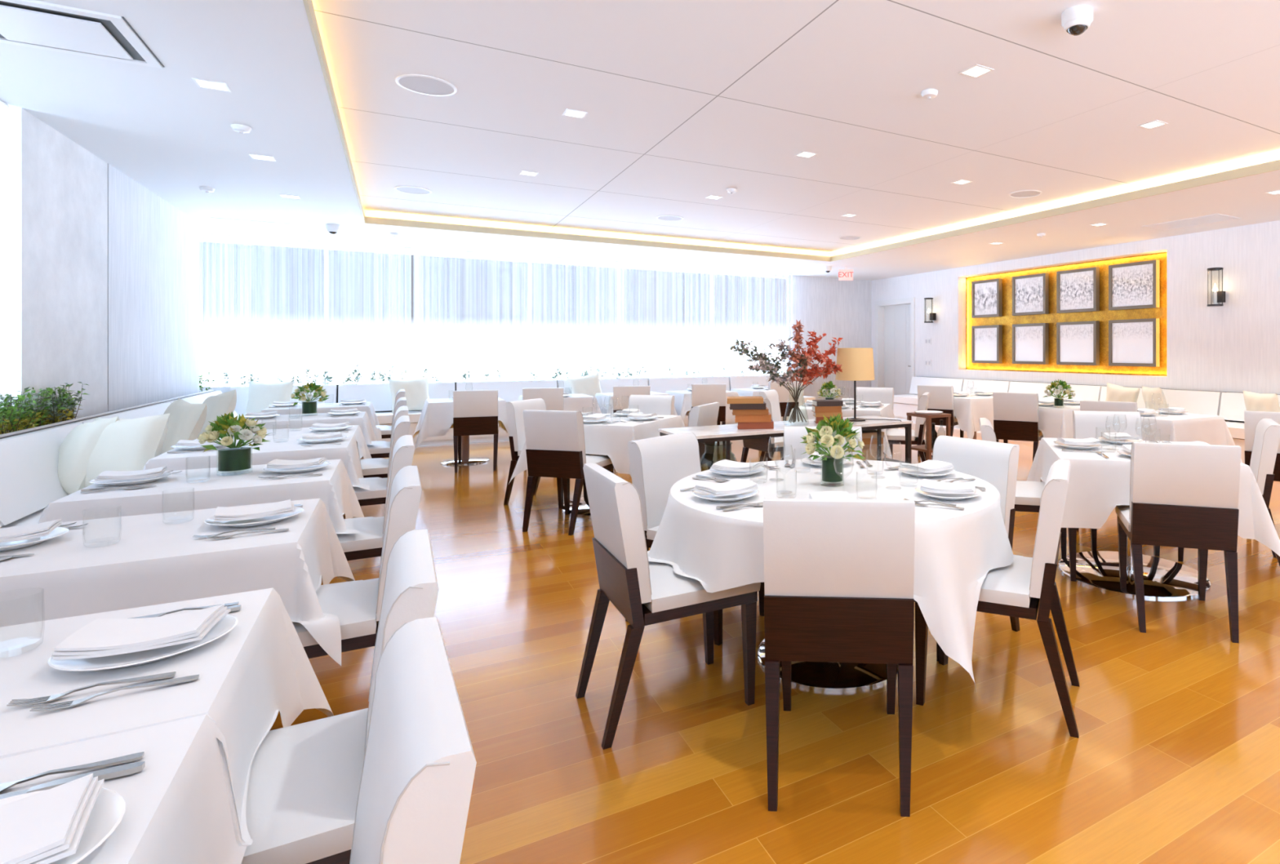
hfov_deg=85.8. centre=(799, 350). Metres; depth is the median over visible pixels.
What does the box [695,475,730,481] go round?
table knife
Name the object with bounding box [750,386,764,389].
dinner plate
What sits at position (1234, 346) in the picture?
wall
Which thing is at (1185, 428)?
tablecloth
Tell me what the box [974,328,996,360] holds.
print
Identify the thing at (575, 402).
tablecloth
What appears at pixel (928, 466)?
folded napkin
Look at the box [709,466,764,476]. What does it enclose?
dinner plate
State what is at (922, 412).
serving tray
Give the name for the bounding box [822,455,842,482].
flower vase
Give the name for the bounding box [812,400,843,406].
book
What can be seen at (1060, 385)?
flower bouquet
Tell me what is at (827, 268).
dome camera
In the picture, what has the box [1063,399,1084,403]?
folded napkin
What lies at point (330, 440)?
dinner plate
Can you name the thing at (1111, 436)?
folded napkin
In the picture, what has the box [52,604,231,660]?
folded napkin
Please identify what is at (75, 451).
throw pillow
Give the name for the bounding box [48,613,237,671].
dinner plate
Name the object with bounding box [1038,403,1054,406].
dinner plate
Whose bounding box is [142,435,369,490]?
tablecloth
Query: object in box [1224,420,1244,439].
seat cushion
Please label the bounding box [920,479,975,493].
folded napkin
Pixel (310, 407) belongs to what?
flower vase
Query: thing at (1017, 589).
dining chair
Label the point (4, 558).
spoon
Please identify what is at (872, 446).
book
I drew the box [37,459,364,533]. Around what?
tablecloth
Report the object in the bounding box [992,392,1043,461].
dining chair
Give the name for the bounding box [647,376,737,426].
banquette
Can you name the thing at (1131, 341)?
print
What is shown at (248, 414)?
folded napkin
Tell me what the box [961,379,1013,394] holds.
cushion
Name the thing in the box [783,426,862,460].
dining chair
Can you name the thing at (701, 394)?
dining chair
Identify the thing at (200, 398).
banquette
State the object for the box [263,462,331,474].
dinner plate
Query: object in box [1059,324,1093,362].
print
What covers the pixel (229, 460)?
flower vase
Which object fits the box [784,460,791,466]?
spoon
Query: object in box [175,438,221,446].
folded napkin
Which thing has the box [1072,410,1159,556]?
dining chair
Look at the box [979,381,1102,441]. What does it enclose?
banquette
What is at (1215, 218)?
ceiling vent
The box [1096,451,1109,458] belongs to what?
fork
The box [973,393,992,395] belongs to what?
dinner plate
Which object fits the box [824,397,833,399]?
flower vase
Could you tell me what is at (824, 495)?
folded napkin
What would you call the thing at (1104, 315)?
panel
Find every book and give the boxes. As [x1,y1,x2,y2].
[726,396,763,404]
[729,401,765,409]
[732,407,768,415]
[734,412,771,422]
[737,419,773,429]
[811,404,841,413]
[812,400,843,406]
[813,412,842,417]
[814,417,842,423]
[862,430,884,439]
[862,437,883,444]
[862,444,883,448]
[862,448,883,454]
[862,453,884,459]
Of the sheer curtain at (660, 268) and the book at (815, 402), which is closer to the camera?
the book at (815, 402)
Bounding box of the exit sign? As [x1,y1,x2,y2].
[838,266,853,280]
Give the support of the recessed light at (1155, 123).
in the ceiling
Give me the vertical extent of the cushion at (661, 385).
0.376 m
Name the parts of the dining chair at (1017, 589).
leg, leg, seat frame, seat, panel, backrest, leg, leg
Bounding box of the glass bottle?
[931,422,937,448]
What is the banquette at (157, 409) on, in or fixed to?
on the floor
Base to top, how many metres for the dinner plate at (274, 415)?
0.024 m
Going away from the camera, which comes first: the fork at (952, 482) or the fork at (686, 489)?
the fork at (686, 489)
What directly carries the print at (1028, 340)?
attached to the framed picture at (1030, 342)
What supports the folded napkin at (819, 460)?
on the dinner plate at (806, 460)
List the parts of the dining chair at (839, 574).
leg, leg, backrest, panel, leg, leg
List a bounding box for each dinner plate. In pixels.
[0,527,69,551]
[0,788,125,863]
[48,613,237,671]
[88,471,173,486]
[170,444,222,450]
[204,506,303,528]
[244,414,280,419]
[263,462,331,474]
[269,403,300,407]
[296,435,346,444]
[309,425,353,431]
[326,411,361,416]
[338,401,367,404]
[582,418,608,423]
[613,412,643,417]
[626,416,657,421]
[692,489,759,502]
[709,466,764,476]
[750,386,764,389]
[800,457,852,466]
[841,405,850,408]
[843,401,860,404]
[858,404,883,407]
[897,468,955,478]
[915,486,982,500]
[953,394,968,396]
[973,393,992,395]
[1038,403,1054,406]
[1054,441,1102,449]
[1063,402,1079,405]
[1097,436,1142,444]
[1117,449,1130,457]
[1140,413,1157,416]
[1155,410,1187,414]
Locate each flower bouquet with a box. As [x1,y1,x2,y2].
[197,411,270,452]
[289,382,328,405]
[800,413,865,461]
[817,381,841,399]
[1043,379,1075,399]
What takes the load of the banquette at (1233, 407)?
on the floor
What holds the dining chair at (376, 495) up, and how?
on the floor
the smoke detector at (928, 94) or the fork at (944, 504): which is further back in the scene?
the smoke detector at (928, 94)
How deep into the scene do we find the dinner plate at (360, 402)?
7.38 m
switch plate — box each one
[924,337,931,344]
[924,360,931,366]
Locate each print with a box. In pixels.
[974,281,996,315]
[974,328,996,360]
[1014,275,1043,313]
[1014,325,1043,361]
[1059,270,1093,310]
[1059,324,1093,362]
[1111,263,1152,306]
[1111,321,1152,364]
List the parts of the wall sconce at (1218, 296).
rod, rod, rod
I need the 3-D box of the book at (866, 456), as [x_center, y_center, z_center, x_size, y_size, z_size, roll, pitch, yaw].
[0.561,0.884,5.645,0.240,0.040,0.190,0,0,-15]
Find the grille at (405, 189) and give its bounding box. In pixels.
[396,186,429,193]
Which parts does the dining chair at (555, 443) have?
leg, backrest, panel, leg, leg, seat, seat frame, leg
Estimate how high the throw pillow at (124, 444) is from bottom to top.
0.502 m
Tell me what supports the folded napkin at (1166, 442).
on the dinner plate
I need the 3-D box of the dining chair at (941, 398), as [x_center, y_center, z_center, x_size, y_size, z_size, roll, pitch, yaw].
[1.831,0.899,8.698,0.462,0.902,0.586,0,0,31]
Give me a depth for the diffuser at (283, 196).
6.71 m
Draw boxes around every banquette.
[0,422,82,528]
[73,402,171,423]
[163,391,239,420]
[229,384,337,416]
[337,382,455,448]
[455,380,556,444]
[556,377,648,394]
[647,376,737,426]
[728,375,815,421]
[893,376,968,424]
[934,378,1014,433]
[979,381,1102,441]
[1099,386,1226,420]
[1218,391,1279,464]
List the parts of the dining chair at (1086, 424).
leg, backrest, leg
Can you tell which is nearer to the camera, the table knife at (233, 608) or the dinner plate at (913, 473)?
the table knife at (233, 608)
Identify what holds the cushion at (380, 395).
on the banquette at (380, 395)
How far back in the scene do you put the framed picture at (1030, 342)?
11.24 m
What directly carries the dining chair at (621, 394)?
on the floor
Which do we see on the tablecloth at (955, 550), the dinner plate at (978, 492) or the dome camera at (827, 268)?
the dinner plate at (978, 492)
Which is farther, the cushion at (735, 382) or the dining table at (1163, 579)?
the cushion at (735, 382)
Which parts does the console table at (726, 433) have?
post, post, leg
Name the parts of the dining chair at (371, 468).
seat, seat frame, backrest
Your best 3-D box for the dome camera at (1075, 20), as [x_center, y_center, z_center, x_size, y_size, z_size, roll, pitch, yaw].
[1.409,-1.663,3.402,0.150,0.114,0.150,0,0,-31]
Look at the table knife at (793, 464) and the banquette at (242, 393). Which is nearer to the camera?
the table knife at (793, 464)
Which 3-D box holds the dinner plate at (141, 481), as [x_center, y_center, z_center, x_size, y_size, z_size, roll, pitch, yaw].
[-3.020,0.586,3.027,0.270,0.024,0.270,0,0,-31]
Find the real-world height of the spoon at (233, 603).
0.010 m
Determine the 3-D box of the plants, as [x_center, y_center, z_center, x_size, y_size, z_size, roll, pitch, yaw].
[-3.879,0.354,11.034,8.698,0.325,0.175,0,0,-31]
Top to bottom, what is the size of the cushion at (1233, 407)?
0.330 m
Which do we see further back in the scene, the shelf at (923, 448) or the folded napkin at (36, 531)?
the shelf at (923, 448)
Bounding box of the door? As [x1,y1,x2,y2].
[884,304,911,395]
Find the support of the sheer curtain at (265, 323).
hanging from the ceiling
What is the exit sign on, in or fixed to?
hanging from the ceiling
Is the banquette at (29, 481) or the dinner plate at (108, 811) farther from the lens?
the banquette at (29, 481)
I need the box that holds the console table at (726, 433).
[657,415,913,463]
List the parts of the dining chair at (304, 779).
seat, seat frame, backrest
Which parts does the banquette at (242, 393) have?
rail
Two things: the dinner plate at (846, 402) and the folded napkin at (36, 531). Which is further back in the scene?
the dinner plate at (846, 402)
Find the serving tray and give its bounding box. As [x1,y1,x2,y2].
[914,410,942,414]
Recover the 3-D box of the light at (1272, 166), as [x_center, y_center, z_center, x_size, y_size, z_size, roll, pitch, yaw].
[0.682,-1.590,4.796,6.830,0.084,11.920,0,0,-31]
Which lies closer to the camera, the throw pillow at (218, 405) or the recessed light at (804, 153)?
the recessed light at (804, 153)
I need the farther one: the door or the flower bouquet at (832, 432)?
the door
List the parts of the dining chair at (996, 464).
leg, backrest, panel, leg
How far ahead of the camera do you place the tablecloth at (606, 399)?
8.99 m
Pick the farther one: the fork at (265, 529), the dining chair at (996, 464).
the dining chair at (996, 464)
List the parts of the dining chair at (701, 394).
backrest, panel, leg, leg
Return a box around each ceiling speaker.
[394,186,431,194]
[395,74,457,96]
[656,215,683,221]
[838,235,861,239]
[1008,190,1042,198]
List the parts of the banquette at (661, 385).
rail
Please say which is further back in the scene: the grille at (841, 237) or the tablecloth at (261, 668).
the grille at (841, 237)
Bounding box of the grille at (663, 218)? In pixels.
[657,216,681,220]
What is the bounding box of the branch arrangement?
[728,319,843,422]
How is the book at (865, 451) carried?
on the book at (866, 456)
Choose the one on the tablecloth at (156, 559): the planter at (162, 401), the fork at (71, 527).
the fork at (71, 527)
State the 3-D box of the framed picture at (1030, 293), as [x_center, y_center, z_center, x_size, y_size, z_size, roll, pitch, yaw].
[3.886,-0.935,11.289,0.100,0.670,0.690,0,0,-31]
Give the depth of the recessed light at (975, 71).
4.11 m
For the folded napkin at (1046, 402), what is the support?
on the dinner plate at (1039, 404)
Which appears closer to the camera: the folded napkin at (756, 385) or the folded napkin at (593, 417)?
the folded napkin at (593, 417)
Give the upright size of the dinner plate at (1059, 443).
0.024 m
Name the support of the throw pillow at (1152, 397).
on the banquette at (1194, 402)
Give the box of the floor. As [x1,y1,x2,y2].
[269,423,1279,863]
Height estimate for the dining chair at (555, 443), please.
0.902 m
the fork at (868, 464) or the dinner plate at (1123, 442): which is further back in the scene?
the dinner plate at (1123, 442)
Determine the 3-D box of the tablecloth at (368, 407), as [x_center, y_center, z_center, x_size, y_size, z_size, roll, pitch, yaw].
[-5.201,0.817,7.258,1.142,0.438,0.942,0,0,-31]
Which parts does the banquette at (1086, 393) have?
rail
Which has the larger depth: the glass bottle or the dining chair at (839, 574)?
the glass bottle
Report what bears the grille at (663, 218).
attached to the ceiling speaker at (670, 218)
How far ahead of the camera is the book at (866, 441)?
5.55 m
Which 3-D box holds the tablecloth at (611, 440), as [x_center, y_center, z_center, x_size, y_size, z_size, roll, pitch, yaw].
[-1.645,0.844,5.825,1.170,0.491,1.170,0,0,14]
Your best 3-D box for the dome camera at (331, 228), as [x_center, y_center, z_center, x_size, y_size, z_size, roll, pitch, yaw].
[-5.778,-1.493,8.276,0.150,0.114,0.150,0,0,-31]
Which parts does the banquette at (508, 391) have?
rail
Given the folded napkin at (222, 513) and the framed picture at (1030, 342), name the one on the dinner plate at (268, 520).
the folded napkin at (222, 513)
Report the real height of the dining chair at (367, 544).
0.902 m
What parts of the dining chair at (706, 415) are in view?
backrest, panel, leg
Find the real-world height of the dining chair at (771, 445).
0.902 m
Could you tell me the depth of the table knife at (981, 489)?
2.84 m
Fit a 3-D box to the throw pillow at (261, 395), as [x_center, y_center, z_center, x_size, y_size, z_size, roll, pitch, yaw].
[-6.831,0.640,8.612,0.500,0.492,0.233,0,0,-13]
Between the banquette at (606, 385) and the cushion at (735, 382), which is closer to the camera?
the banquette at (606, 385)
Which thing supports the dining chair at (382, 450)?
on the floor
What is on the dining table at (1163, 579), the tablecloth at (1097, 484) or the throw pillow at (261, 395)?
the tablecloth at (1097, 484)
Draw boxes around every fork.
[0,752,144,793]
[6,671,176,706]
[29,675,199,711]
[57,522,76,527]
[62,524,87,528]
[192,528,275,537]
[205,528,288,539]
[258,473,313,478]
[267,474,322,479]
[302,443,341,446]
[313,431,348,434]
[680,486,696,491]
[856,461,865,467]
[862,459,873,466]
[902,498,956,506]
[915,502,964,510]
[936,478,963,481]
[949,478,975,483]
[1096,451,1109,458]
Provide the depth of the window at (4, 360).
4.17 m
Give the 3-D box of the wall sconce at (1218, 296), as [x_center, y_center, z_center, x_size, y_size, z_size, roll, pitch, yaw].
[5.272,-0.800,8.476,0.232,0.480,0.184,0,0,-31]
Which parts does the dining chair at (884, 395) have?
backrest, leg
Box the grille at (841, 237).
[840,236,859,239]
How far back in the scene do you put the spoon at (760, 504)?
2.52 m
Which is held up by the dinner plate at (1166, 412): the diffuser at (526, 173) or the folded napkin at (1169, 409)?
the folded napkin at (1169, 409)
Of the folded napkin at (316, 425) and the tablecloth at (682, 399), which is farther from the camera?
the tablecloth at (682, 399)
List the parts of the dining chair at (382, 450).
seat, seat frame, backrest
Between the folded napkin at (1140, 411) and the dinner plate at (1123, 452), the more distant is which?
the folded napkin at (1140, 411)
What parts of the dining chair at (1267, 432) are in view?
leg, backrest, panel, leg, leg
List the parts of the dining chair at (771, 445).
leg, backrest, panel, leg, seat, seat frame, leg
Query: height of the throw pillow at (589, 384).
0.563 m
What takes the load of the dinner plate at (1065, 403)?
on the tablecloth at (1054, 421)
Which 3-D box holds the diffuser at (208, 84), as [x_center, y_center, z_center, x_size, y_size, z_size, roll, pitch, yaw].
[-3.429,-1.548,3.901,0.120,0.002,0.120,0,0,-31]
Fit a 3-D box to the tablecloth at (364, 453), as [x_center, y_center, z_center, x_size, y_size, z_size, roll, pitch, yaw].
[-3.765,0.817,4.869,1.142,0.438,0.857,0,0,-31]
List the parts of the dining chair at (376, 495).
seat, seat frame, backrest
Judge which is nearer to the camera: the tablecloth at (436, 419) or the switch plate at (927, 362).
the tablecloth at (436, 419)
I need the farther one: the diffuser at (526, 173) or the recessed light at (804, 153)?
the diffuser at (526, 173)
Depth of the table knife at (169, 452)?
3.90 m
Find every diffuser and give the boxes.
[195,80,226,90]
[252,155,273,160]
[282,195,297,198]
[521,171,536,175]
[564,110,585,117]
[706,195,720,199]
[797,151,814,157]
[954,180,968,184]
[962,66,989,76]
[1142,121,1164,128]
[1268,191,1279,194]
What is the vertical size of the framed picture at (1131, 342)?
0.680 m
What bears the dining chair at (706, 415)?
on the floor
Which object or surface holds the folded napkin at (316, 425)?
on the dinner plate at (332, 429)
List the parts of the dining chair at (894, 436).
seat, seat frame, leg, panel, backrest, leg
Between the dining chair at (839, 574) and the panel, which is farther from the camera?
the panel
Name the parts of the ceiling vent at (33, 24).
plate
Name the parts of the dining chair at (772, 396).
leg, backrest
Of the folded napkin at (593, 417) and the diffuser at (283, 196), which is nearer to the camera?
the folded napkin at (593, 417)
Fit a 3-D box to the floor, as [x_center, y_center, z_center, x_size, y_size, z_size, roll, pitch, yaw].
[0.691,1.400,5.548,12.100,0.100,15.600,0,0,-31]
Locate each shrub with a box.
[0,386,53,433]
[0,395,24,435]
[32,382,88,425]
[199,371,215,391]
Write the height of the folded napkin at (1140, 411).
0.032 m
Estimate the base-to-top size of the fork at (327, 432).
0.012 m
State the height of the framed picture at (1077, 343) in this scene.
0.680 m
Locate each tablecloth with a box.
[0,498,355,666]
[0,587,333,843]
[0,715,253,863]
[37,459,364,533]
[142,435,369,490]
[193,425,371,475]
[244,411,377,444]
[260,401,382,440]
[413,397,509,449]
[508,413,685,484]
[517,394,601,413]
[595,391,677,415]
[647,459,1013,689]
[665,390,738,421]
[730,388,805,406]
[787,403,898,459]
[953,394,993,439]
[1026,437,1279,556]
[1038,404,1079,439]
[1141,410,1243,463]
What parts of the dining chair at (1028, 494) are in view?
backrest, seat frame, seat, leg, leg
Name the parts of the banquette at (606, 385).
rail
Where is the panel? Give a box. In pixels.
[965,251,1166,376]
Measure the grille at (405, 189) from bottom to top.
0.005 m
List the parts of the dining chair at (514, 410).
leg, panel, backrest, leg, leg, leg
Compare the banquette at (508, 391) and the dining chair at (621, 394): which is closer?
the dining chair at (621, 394)
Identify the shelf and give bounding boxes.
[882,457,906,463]
[906,412,951,418]
[911,444,933,453]
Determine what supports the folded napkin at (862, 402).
on the dinner plate at (865, 406)
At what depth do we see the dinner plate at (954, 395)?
8.60 m
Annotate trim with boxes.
[874,297,915,394]
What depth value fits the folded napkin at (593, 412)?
5.85 m
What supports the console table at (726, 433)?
on the floor
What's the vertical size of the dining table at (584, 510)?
0.741 m
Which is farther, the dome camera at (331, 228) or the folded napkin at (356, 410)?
the dome camera at (331, 228)
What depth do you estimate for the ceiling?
4.81 m
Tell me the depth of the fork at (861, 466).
3.44 m
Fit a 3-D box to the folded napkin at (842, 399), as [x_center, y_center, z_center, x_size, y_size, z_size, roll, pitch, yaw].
[0.538,0.556,7.477,0.155,0.032,0.213,0,0,5]
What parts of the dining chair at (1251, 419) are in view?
backrest, panel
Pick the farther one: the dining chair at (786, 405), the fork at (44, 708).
the dining chair at (786, 405)
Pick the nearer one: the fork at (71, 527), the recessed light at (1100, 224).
the fork at (71, 527)
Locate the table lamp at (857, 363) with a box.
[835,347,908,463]
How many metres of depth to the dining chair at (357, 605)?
2.20 m
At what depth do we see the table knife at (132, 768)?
0.93 m
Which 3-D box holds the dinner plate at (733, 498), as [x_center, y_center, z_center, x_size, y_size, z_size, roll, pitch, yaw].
[-0.301,0.586,2.715,0.270,0.024,0.270,0,0,-31]
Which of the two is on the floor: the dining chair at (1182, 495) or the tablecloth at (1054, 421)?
the dining chair at (1182, 495)
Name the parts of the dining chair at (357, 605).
seat, seat frame, backrest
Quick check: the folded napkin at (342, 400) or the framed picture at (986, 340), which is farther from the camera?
the framed picture at (986, 340)
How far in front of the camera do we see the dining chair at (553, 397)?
7.98 m
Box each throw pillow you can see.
[57,416,119,495]
[84,413,169,488]
[160,398,207,454]
[196,389,236,439]
[244,381,294,416]
[387,376,429,413]
[566,373,602,396]
[1105,382,1140,402]
[1142,386,1168,410]
[1243,391,1279,412]
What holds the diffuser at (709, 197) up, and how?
attached to the recessed light at (711, 197)
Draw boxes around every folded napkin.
[0,519,62,543]
[0,773,104,863]
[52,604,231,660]
[94,466,167,480]
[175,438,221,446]
[213,499,294,521]
[245,411,276,416]
[266,457,327,468]
[272,400,297,404]
[301,431,342,439]
[311,422,350,428]
[329,408,359,413]
[340,399,365,402]
[582,411,595,416]
[582,414,606,420]
[616,408,639,413]
[626,413,657,417]
[693,478,758,497]
[710,459,764,471]
[751,384,766,386]
[807,451,846,462]
[808,491,852,499]
[841,398,853,401]
[861,401,881,404]
[899,460,953,472]
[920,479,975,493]
[953,391,968,395]
[973,391,993,394]
[1038,400,1054,404]
[1056,437,1100,445]
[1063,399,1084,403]
[1102,432,1139,439]
[1122,444,1131,453]
[1137,408,1155,413]
[1157,407,1185,412]
[1161,440,1209,444]
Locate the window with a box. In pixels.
[202,237,791,387]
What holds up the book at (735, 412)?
on the book at (766, 418)
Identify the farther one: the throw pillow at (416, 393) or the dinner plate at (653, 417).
the throw pillow at (416, 393)
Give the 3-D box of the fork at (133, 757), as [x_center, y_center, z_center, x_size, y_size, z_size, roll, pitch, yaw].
[-1.042,0.590,0.928,0.190,0.010,0.036,0,0,-33]
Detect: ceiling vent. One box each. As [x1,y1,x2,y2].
[0,0,164,68]
[1142,213,1240,230]
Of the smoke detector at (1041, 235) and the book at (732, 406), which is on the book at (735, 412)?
the book at (732, 406)
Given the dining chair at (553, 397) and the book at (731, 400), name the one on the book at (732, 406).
the book at (731, 400)
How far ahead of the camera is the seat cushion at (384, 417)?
9.22 m
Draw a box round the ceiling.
[0,0,1279,280]
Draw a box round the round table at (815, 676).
[757,639,897,692]
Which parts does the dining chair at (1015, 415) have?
backrest, panel, leg, seat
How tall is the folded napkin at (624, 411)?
0.032 m
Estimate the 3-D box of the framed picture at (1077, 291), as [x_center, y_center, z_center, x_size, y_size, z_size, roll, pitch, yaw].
[4.360,-0.935,10.500,0.100,0.670,0.710,0,0,-31]
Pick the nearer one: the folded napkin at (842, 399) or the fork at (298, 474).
the fork at (298, 474)
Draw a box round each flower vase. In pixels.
[217,447,250,471]
[302,401,316,413]
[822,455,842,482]
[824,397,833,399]
[1054,398,1063,406]
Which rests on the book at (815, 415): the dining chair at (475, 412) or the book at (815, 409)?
the book at (815, 409)
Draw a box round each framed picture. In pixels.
[971,278,1002,318]
[971,324,1002,363]
[1012,273,1048,315]
[1012,323,1048,364]
[1056,266,1099,313]
[1056,320,1099,365]
[1108,259,1159,310]
[1108,318,1159,367]
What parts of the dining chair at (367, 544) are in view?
seat, seat frame, backrest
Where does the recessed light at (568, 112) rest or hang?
in the ceiling
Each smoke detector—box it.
[199,186,214,192]
[231,124,251,133]
[389,232,399,236]
[726,187,737,193]
[920,88,937,99]
[1036,233,1045,237]
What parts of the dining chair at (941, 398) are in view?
backrest, panel, leg, leg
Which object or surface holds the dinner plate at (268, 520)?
on the tablecloth at (156, 559)
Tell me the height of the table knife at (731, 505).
0.008 m
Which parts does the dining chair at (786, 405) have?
backrest, panel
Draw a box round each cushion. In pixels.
[0,507,45,528]
[337,382,454,411]
[375,410,422,424]
[456,380,556,402]
[648,376,729,393]
[728,375,800,391]
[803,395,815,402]
[893,394,918,404]
[909,377,964,394]
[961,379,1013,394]
[1008,382,1102,401]
[1218,392,1279,421]
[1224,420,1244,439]
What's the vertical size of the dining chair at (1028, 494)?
0.902 m
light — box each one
[191,77,231,92]
[248,153,275,161]
[280,194,300,199]
[302,0,1279,262]
[519,170,538,176]
[561,108,587,119]
[705,195,723,199]
[795,151,817,158]
[840,213,857,217]
[951,179,972,184]
[958,63,994,78]
[988,242,1003,244]
[1089,222,1107,226]
[1137,120,1168,129]
[1265,190,1279,195]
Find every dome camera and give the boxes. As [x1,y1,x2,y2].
[325,224,340,234]
[823,266,831,272]
[1061,4,1093,35]
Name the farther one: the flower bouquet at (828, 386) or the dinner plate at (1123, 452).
the flower bouquet at (828, 386)
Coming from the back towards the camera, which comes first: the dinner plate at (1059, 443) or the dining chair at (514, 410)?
the dining chair at (514, 410)
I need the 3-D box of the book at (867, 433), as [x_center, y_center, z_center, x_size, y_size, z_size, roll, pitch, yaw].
[0.561,0.707,5.645,0.240,0.045,0.190,0,0,-19]
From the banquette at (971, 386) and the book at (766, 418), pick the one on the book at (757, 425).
the book at (766, 418)
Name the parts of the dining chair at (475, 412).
leg, leg, backrest, panel, leg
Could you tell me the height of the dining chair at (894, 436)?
0.902 m
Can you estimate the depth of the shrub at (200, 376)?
8.35 m
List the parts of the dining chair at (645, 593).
leg, backrest, panel, leg, seat frame, seat, leg, leg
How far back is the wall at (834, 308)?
14.26 m
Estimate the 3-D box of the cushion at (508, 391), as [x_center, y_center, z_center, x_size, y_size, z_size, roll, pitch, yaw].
[-4.523,0.670,10.382,1.436,0.376,0.138,0,0,-31]
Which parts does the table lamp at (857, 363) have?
lamp shade, lamp cord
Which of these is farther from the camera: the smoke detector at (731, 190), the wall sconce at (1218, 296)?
the wall sconce at (1218, 296)
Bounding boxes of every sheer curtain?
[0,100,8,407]
[199,232,411,386]
[413,247,619,381]
[620,262,792,377]
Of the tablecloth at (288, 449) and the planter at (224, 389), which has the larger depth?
the planter at (224, 389)
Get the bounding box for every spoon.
[0,555,13,561]
[80,486,143,493]
[129,602,239,618]
[692,477,727,482]
[722,503,763,511]
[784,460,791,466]
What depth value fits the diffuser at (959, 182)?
6.83 m
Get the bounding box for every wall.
[8,106,199,422]
[200,235,871,400]
[871,220,1279,394]
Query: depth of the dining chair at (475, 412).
7.51 m
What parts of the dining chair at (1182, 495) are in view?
leg, seat, seat frame, leg, panel, backrest, leg, leg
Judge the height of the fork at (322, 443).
0.012 m
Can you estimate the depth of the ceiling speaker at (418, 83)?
4.33 m
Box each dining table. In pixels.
[440,435,489,465]
[560,455,616,517]
[973,431,976,439]
[1057,536,1210,599]
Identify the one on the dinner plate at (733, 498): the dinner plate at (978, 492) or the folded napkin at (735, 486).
the folded napkin at (735, 486)
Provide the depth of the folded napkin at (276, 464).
3.28 m
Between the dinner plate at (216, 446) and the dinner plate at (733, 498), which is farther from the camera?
the dinner plate at (216, 446)
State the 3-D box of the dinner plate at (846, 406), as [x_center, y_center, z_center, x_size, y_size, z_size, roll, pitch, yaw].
[0.393,0.586,6.895,0.270,0.024,0.270,0,0,-31]
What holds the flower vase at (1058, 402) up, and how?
on the tablecloth at (1054, 421)
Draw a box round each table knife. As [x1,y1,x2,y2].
[0,554,34,558]
[0,761,145,799]
[80,485,155,492]
[167,449,217,453]
[226,604,241,612]
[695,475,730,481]
[715,502,763,509]
[790,459,795,468]
[975,487,986,491]
[1062,449,1101,452]
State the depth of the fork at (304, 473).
3.15 m
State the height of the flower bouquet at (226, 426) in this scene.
0.196 m
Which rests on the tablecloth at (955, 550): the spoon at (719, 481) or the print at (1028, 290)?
the spoon at (719, 481)
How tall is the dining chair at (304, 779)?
0.902 m
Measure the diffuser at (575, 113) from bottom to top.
0.002 m
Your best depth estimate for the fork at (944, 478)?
3.06 m
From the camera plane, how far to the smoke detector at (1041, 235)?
8.86 m
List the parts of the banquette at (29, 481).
rail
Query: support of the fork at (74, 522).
on the tablecloth at (156, 559)
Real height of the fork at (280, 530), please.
0.012 m
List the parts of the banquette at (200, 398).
rail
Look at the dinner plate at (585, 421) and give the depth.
5.50 m
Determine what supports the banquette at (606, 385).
on the floor
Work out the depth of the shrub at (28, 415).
4.13 m
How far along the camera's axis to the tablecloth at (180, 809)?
0.98 m
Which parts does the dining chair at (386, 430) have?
seat, seat frame, backrest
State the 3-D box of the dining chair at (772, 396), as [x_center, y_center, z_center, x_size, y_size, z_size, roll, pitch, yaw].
[-0.136,0.899,7.409,0.586,0.902,0.462,0,0,14]
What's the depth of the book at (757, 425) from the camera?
5.06 m
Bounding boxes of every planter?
[0,390,213,437]
[199,374,804,395]
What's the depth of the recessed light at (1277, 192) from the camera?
6.57 m
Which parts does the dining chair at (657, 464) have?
seat frame, seat, backrest, leg, leg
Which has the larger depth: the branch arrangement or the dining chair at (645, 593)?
the branch arrangement
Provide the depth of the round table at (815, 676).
2.73 m
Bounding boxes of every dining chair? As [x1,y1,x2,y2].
[240,529,439,863]
[292,466,422,658]
[336,435,414,560]
[349,617,476,863]
[352,415,410,506]
[360,405,408,478]
[367,397,406,458]
[375,389,404,439]
[453,390,499,473]
[503,398,587,508]
[522,387,564,410]
[522,409,613,535]
[575,462,760,750]
[613,386,650,413]
[625,431,764,645]
[628,395,674,415]
[687,383,725,452]
[687,402,719,470]
[738,395,783,462]
[759,389,781,462]
[763,497,915,817]
[768,381,799,421]
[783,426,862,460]
[856,386,893,459]
[885,392,929,462]
[914,459,1079,738]
[917,385,964,456]
[932,435,1020,666]
[978,417,1076,582]
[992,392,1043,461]
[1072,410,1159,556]
[1080,400,1137,412]
[1115,442,1241,644]
[1177,418,1279,567]
[1244,410,1279,481]
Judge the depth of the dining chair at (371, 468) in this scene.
4.97 m
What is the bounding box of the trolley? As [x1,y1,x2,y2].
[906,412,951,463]
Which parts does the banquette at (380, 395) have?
rail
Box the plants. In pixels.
[222,361,790,386]
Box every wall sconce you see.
[924,297,936,323]
[1207,267,1225,306]
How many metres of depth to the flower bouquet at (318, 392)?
6.14 m
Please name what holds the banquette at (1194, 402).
on the floor
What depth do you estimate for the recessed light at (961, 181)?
6.83 m

